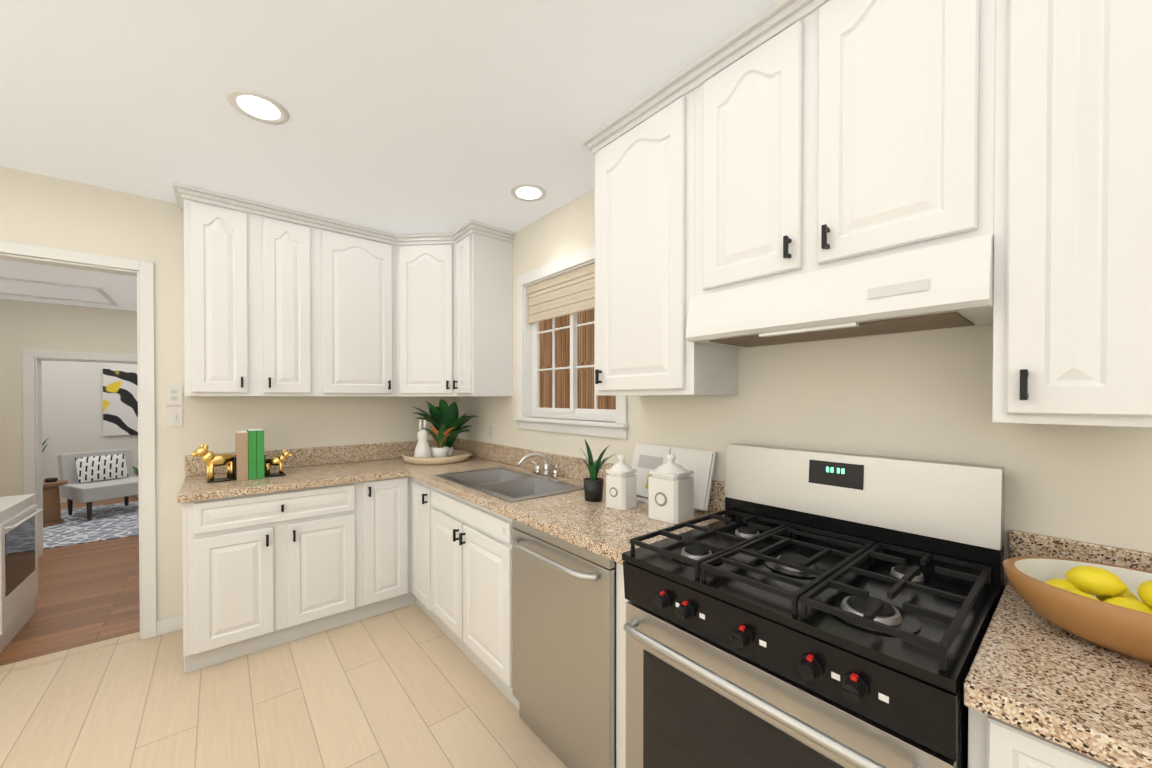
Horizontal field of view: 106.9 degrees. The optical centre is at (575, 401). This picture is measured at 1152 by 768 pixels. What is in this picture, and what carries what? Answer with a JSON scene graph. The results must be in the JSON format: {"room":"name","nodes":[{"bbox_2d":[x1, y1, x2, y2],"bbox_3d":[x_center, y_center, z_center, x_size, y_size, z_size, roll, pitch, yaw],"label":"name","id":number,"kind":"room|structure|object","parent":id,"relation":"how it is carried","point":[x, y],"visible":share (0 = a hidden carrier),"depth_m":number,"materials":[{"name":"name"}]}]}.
{"room":"kitchen","nodes":[
{"label":"kitchen","id":0,"kind":"room"},
{"bbox_2d":[0,299,136,496],"bbox_3d":[-4.415,0.095,3.898,1.350,2.500,0.120,0,1,-40],"label":"wall","id":1,"kind":"structure","parent":0,"point":[31,325],"depth_m":3.63,"materials":[{"name":"white paint"}]},
{"bbox_2d":[22,350,136,558],"bbox_3d":[-4.329,0.452,3.962,0.970,1.785,0.136,0,1,-40],"label":"door frame","id":2,"kind":"structure","parent":1,"relation":"attached to","point":[32,408],"depth_m":3.65,"materials":[{"name":"white paint"}]},
{"bbox_2d":[0,260,136,310],"bbox_3d":[-3.677,-0.871,3.008,1.590,0.072,2.180,0,1,-40],"label":"ceiling","id":3,"kind":"structure","parent":0,"point":[21,281],"depth_m":3.15,"materials":[{"name":"white paint"}]},
{"bbox_2d":[41,360,137,495],"bbox_3d":[-6.602,0.078,5.849,4.600,2.500,0.120,0,1,-40],"label":"wall","id":4,"kind":"structure","parent":0,"point":[72,407],"depth_m":5.69,"materials":[{"name":"white paint"}]},
{"bbox_2d":[60,495,133,502],"bbox_3d":[-6.558,1.284,5.808,4.360,0.090,0.015,0,1,-40],"label":"baseboard","id":5,"kind":"structure","parent":4,"relation":"attached to","point":[63,500],"depth_m":5.63,"materials":[{"name":"white paint"}]},
{"bbox_2d":[103,369,137,435],"bbox_3d":[-6.306,0.007,5.994,0.440,0.920,0.033,0,1,-40],"label":"picture","id":6,"kind":"object","parent":4,"relation":"attached to","point":[120,401],"visible":0.64,"depth_m":5.95,"materials":[{"name":"fabric"}]},
{"bbox_2d":[0,166,459,619],"bbox_3d":[-2.306,0.091,2.663,3.540,2.530,0.120,0,1,-40],"label":"wall","id":7,"kind":"structure","parent":0,"point":[45,211],"depth_m":2.52,"materials":[{"name":"white paint"}]},
{"bbox_2d":[0,240,156,638],"bbox_3d":[-2.847,0.280,2.212,0.966,2.158,0.152,0,1,-40],"label":"door frame","id":8,"kind":"structure","parent":7,"relation":"attached to","point":[143,272],"depth_m":2.44,"materials":[{"name":"white paint"}]},
{"bbox_2d":[157,614,182,635],"bbox_3d":[-2.933,1.318,2.062,1.553,0.085,0.012,0,1,-40],"label":"baseboard","id":9,"kind":"structure","parent":7,"relation":"attached to","point":[170,624],"depth_m":2.51,"materials":[{"name":"white paint"}]},
{"bbox_2d":[166,385,182,404],"bbox_3d":[-2.372,-0.038,2.523,0.072,0.116,0.008,0,1,-40],"label":"electrical outlet","id":10,"kind":"object","parent":7,"relation":"attached to","point":[174,394],"visible":1,"depth_m":2.52,"materials":[{"name":"white plastic"}]},
{"bbox_2d":[166,407,182,426],"bbox_3d":[-2.371,0.092,2.523,0.072,0.116,0.012,0,1,-40],"label":"light switch","id":11,"kind":"object","parent":7,"relation":"attached to","point":[174,416],"visible":1,"depth_m":2.52,"materials":[{"name":"white plastic"}]},
{"bbox_2d":[173,182,513,396],"bbox_3d":[-1.386,-0.584,2.781,1.728,1.097,0.868,0,1,-40],"label":"upper cabinet","id":12,"kind":"object","parent":7,"relation":"attached to","point":[280,301],"depth_m":2.79,"materials":[{"name":"white paint"}]},
{"bbox_2d":[0,496,567,767],"bbox_3d":[-3.136,1.384,2.279,5.320,0.050,10.420,0,1,-40],"label":"floor","id":13,"kind":"structure","parent":0,"point":[412,686],"depth_m":1.97,"materials":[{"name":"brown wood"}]},
{"bbox_2d":[0,494,42,652],"bbox_3d":[-3.485,0.976,2.297,0.703,0.765,0.660,0,1,-40],"label":"appliance","id":14,"kind":"object","parent":13,"relation":"on","point":[18,557],"visible":1,"depth_m":2.47,"materials":[{"name":"white"}]},
{"bbox_2d":[0,632,139,672],"bbox_3d":[-2.847,1.356,2.222,0.850,0.006,0.080,0,1,-40],"label":"trim","id":15,"kind":"structure","parent":13,"relation":"on","point":[58,655],"depth_m":2.31,"materials":[{"name":"brown wood"}]},
{"bbox_2d":[43,501,138,549],"bbox_3d":[-5.293,1.331,4.803,2.150,0.012,1.980,0,1,-40],"label":"living room rug","id":16,"kind":"object","parent":13,"relation":"on","point":[110,522],"visible":0.44,"depth_m":4.55,"materials":[{"name":"fabric"}]},
{"bbox_2d":[43,477,67,526],"bbox_3d":[-5.718,1.078,4.615,0.300,0.496,0.300,0,1,-40],"label":"side table","id":17,"kind":"object","parent":16,"relation":"on","point":[51,505],"visible":0.73,"depth_m":4.59,"materials":[{"name":"brown wood"}]},
{"bbox_2d":[57,449,138,519],"bbox_3d":[-5.602,0.963,5.109,0.698,0.718,0.600,0,1,24],"label":"chair","id":18,"kind":"object","parent":16,"relation":"on","point":[87,493],"visible":0.77,"depth_m":4.96,"materials":[{"name":"grey fabric"}]},
{"bbox_2d":[75,454,127,482],"bbox_3d":[-5.714,0.795,5.157,0.128,0.282,0.420,0,1,24],"label":"pillow","id":19,"kind":"object","parent":18,"relation":"on","point":[97,468],"visible":1,"depth_m":5.12,"materials":[{"name":"fabric"}]},
{"bbox_2d":[133,467,138,498],"bbox_3d":[-5.992,1.099,5.927,0.379,0.456,0.412,0,1,-40],"label":"potted plant","id":20,"kind":"object","parent":13,"relation":"on","point":[136,472],"visible":0.06,"depth_m":5.85,"materials":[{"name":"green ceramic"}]},
{"bbox_2d":[182,477,409,673],"bbox_3d":[-1.697,0.921,2.690,1.120,0.868,0.628,0,1,-40],"label":"base cabinet","id":21,"kind":"object","parent":13,"relation":"on","point":[263,571],"depth_m":2.38,"materials":[{"name":"white paint"}]},
{"bbox_2d":[177,443,404,502],"bbox_3d":[-1.716,0.403,2.654,1.080,0.165,0.652,0,1,-40],"label":"countertop","id":22,"kind":"structure","parent":21,"relation":"on","point":[312,467],"depth_m":2.65,"materials":[{"name":"beige stone"}]},
{"bbox_2d":[190,428,292,482],"bbox_3d":[-1.936,0.305,2.495,0.468,0.282,0.165,0,1,-40],"label":"bookend","id":23,"kind":"object","parent":22,"relation":"on","point":[248,460],"visible":1,"depth_m":2.45,"materials":[{"name":"gold metal"}]},
{"bbox_2d":[410,477,425,612],"bbox_3d":[-0.726,0.920,2.861,0.628,0.868,0.305,0,1,-40],"label":"base cabinet","id":24,"kind":"object","parent":13,"relation":"on","point":[417,488],"depth_m":2.70,"materials":[{"name":"white paint"}]},
{"bbox_2d":[426,484,518,709],"bbox_3d":[-0.330,0.924,2.387,0.628,0.868,0.930,0,1,-40],"label":"base cabinet","id":25,"kind":"object","parent":13,"relation":"on","point":[469,544],"depth_m":2.12,"materials":[{"name":"white paint"}]},
{"bbox_2d":[385,438,724,564],"bbox_3d":[-0.434,0.405,2.480,0.663,0.165,2.564,0,1,-40],"label":"countertop","id":26,"kind":"structure","parent":25,"relation":"on","point":[576,518],"depth_m":1.85,"materials":[{"name":"beige stone"}]},
{"bbox_2d":[400,399,477,464],"bbox_3d":[-1.028,0.209,3.191,0.484,0.461,0.520,0,1,-40],"label":"decorative tray","id":27,"kind":"object","parent":26,"relation":"on","point":[445,421],"visible":1,"depth_m":3.13,"materials":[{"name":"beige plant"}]},
{"bbox_2d":[435,467,583,502],"bbox_3d":[-0.396,0.530,2.394,0.460,0.174,0.880,0,1,-40],"label":"double-bowl sink","id":28,"kind":"object","parent":26,"relation":"in","point":[507,484],"visible":0.48,"depth_m":2.43,"materials":[{"name":"silver metal"}]},
{"bbox_2d":[517,453,561,478],"bbox_3d":[-0.246,0.373,2.518,0.231,0.146,0.258,0,1,-40],"label":"chrome faucet","id":29,"kind":"object","parent":26,"relation":"on","point":[546,473],"visible":1,"depth_m":2.54,"materials":[{"name":"silver metal"}]},
{"bbox_2d":[580,440,616,501],"bbox_3d":[0.096,0.313,1.958,0.157,0.275,0.180,0,1,-40],"label":"potted plant","id":30,"kind":"object","parent":26,"relation":"on","point":[593,487],"visible":1,"depth_m":1.94,"materials":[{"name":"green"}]},
{"bbox_2d":[606,454,636,509],"bbox_3d":[0.193,0.339,1.842,0.105,0.225,0.108,0,1,42],"label":"canister","id":31,"kind":"object","parent":26,"relation":"on","point":[621,485],"visible":1,"depth_m":1.80,"materials":[{"name":"white ceramic"}]},
{"bbox_2d":[648,454,693,523],"bbox_3d":[0.370,0.328,1.670,0.138,0.250,0.135,0,1,-45],"label":"canister","id":32,"kind":"object","parent":26,"relation":"on","point":[670,490],"visible":1,"depth_m":1.62,"materials":[{"name":"white ceramic"}]},
{"bbox_2d":[631,443,716,511],"bbox_3d":[0.399,0.327,1.891,0.115,0.248,0.430,0,1,-40],"label":"cookbook stand","id":33,"kind":"object","parent":26,"relation":"on","point":[699,463],"visible":0.6,"depth_m":1.85,"materials":[{"name":"white paper"}]},
{"bbox_2d":[512,519,615,767],"bbox_3d":[0.137,0.930,1.780,0.692,0.866,0.594,0,1,-40],"label":"dishwasher","id":34,"kind":"object","parent":13,"relation":"on","point":[563,643],"visible":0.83,"depth_m":1.54,"materials":[{"name":"silver metal"}]},
{"bbox_2d":[616,562,628,767],"bbox_3d":[0.387,0.931,1.546,0.608,0.868,0.076,0,1,-40],"label":"cabinet filler","id":35,"kind":"object","parent":13,"relation":"on","point":[621,600],"depth_m":1.36,"materials":[{"name":"white paint"}]},
{"bbox_2d":[622,443,1004,767],"bbox_3d":[0.605,0.768,1.180,0.686,1.200,0.754,0,1,-40],"label":"gas range","id":36,"kind":"object","parent":13,"relation":"on","point":[798,608],"visible":1,"depth_m":1.07,"materials":[{"name":"black metal"}]},
{"bbox_2d":[968,707,1114,767],"bbox_3d":[1.178,0.940,0.562,0.658,0.868,0.915,0,1,-40],"label":"base cabinet","id":37,"kind":"object","parent":13,"relation":"on","point":[993,742],"visible":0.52,"depth_m":0.68,"materials":[{"name":"white paint"}]},
{"bbox_2d":[964,530,1151,767],"bbox_3d":[1.185,0.421,0.558,0.648,0.165,0.926,0,1,-40],"label":"countertop","id":38,"kind":"structure","parent":37,"relation":"on","point":[1031,671],"depth_m":0.71,"materials":[{"name":"beige stone"}]},
{"bbox_2d":[1003,556,1151,663],"bbox_3d":[1.067,0.395,0.801,0.304,0.130,0.380,0,1,-40],"label":"bowl","id":39,"kind":"object","parent":38,"relation":"on","point":[1106,606],"visible":1,"depth_m":0.82,"materials":[{"name":"brown wood"}]},
{"bbox_2d":[0,0,778,233],"bbox_3d":[-0.727,-1.208,0.765,3.540,0.100,5.040,0,1,-40],"label":"ceiling","id":40,"kind":"structure","parent":0,"point":[422,116],"depth_m":1.61,"materials":[{"name":"white paint"}]},
{"bbox_2d":[227,89,288,124],"bbox_3d":[-1.255,-1.163,1.693,0.200,0.006,0.200,0,1,-40],"label":"recessed light","id":41,"kind":"object","parent":40,"relation":"in","point":[258,107],"visible":1,"depth_m":1.69,"materials":[{"name":"white paint"}]},
{"bbox_2d":[511,184,545,201],"bbox_3d":[-0.266,-1.169,2.397,0.200,0.006,0.200,0,1,-40],"label":"recessed light","id":42,"kind":"object","parent":40,"relation":"in","point":[528,192],"visible":1,"depth_m":2.38,"materials":[{"name":"white paint"}]},
{"bbox_2d":[459,188,1151,588],"bbox_3d":[0.623,0.098,1.828,0.120,2.530,4.920,0,1,-40],"label":"wall","id":43,"kind":"structure","parent":0,"point":[919,394],"depth_m":1.33,"materials":[{"name":"white paint"}]},
{"bbox_2d":[488,424,493,438],"bbox_3d":[-0.645,0.226,3.245,0.008,0.116,0.072,0,1,-40],"label":"electrical outlet","id":44,"kind":"object","parent":43,"relation":"attached to","point":[490,431],"visible":1,"depth_m":3.24,"materials":[{"name":"white plastic"}]},
{"bbox_2d":[513,245,628,438],"bbox_3d":[-0.036,-0.334,2.580,0.160,1.040,1.045,0,1,-40],"label":"window","id":45,"kind":"structure","parent":43,"relation":"in","point":[528,372],"depth_m":2.68,"materials":[{"name":"white paint"}]},
{"bbox_2d":[527,263,594,323],"bbox_3d":[-0.044,-0.649,2.571,0.034,0.245,0.855,0,1,-40],"label":"window blind","id":46,"kind":"object","parent":45,"relation":"attached to","point":[571,292],"visible":0.62,"depth_m":2.59,"materials":[{"name":"beige fabric"}]},
{"bbox_2d":[586,72,737,395],"bbox_3d":[0.357,-0.576,1.795,0.319,1.097,0.520,0,1,-40],"label":"upper cabinet","id":47,"kind":"object","parent":43,"relation":"attached to","point":[644,164],"depth_m":1.65,"materials":[{"name":"white paint"}]},
{"bbox_2d":[690,0,1001,297],"bbox_3d":[0.768,-0.742,1.303,0.319,0.757,0.760,0,1,-40],"label":"upper cabinet","id":48,"kind":"object","parent":43,"relation":"attached to","point":[780,139],"depth_m":1.13,"materials":[{"name":"white paint"}]},
{"bbox_2d":[686,234,993,348],"bbox_3d":[0.756,-0.279,1.298,0.349,0.163,0.759,0,1,-40],"label":"range hood","id":49,"kind":"object","parent":48,"relation":"attached to","point":[945,286],"visible":0.94,"depth_m":1.11,"materials":[{"name":"white paint"}]},
{"bbox_2d":[992,0,1151,427],"bbox_3d":[1.085,-0.536,0.925,0.319,1.162,0.230,0,1,-40],"label":"upper cabinet","id":50,"kind":"object","parent":43,"relation":"attached to","point":[1072,268],"depth_m":0.83,"materials":[{"name":"white paint"}]},
{"bbox_3d":[0.659,1.407,3.121,1.580,0.010,7.000,0,1,-40],"label":"ground","id":51,"kind":"structure","parent":0,"visible":0},
{"bbox_2d":[539,309,615,409],"bbox_3d":[1.199,-0.227,3.559,0.090,3.250,7.000,0,1,-40],"label":"fence","id":52,"kind":"object","parent":51,"relation":"on","point":[585,376],"depth_m":5.09,"materials":[{"name":"brown wood"}]}
]}

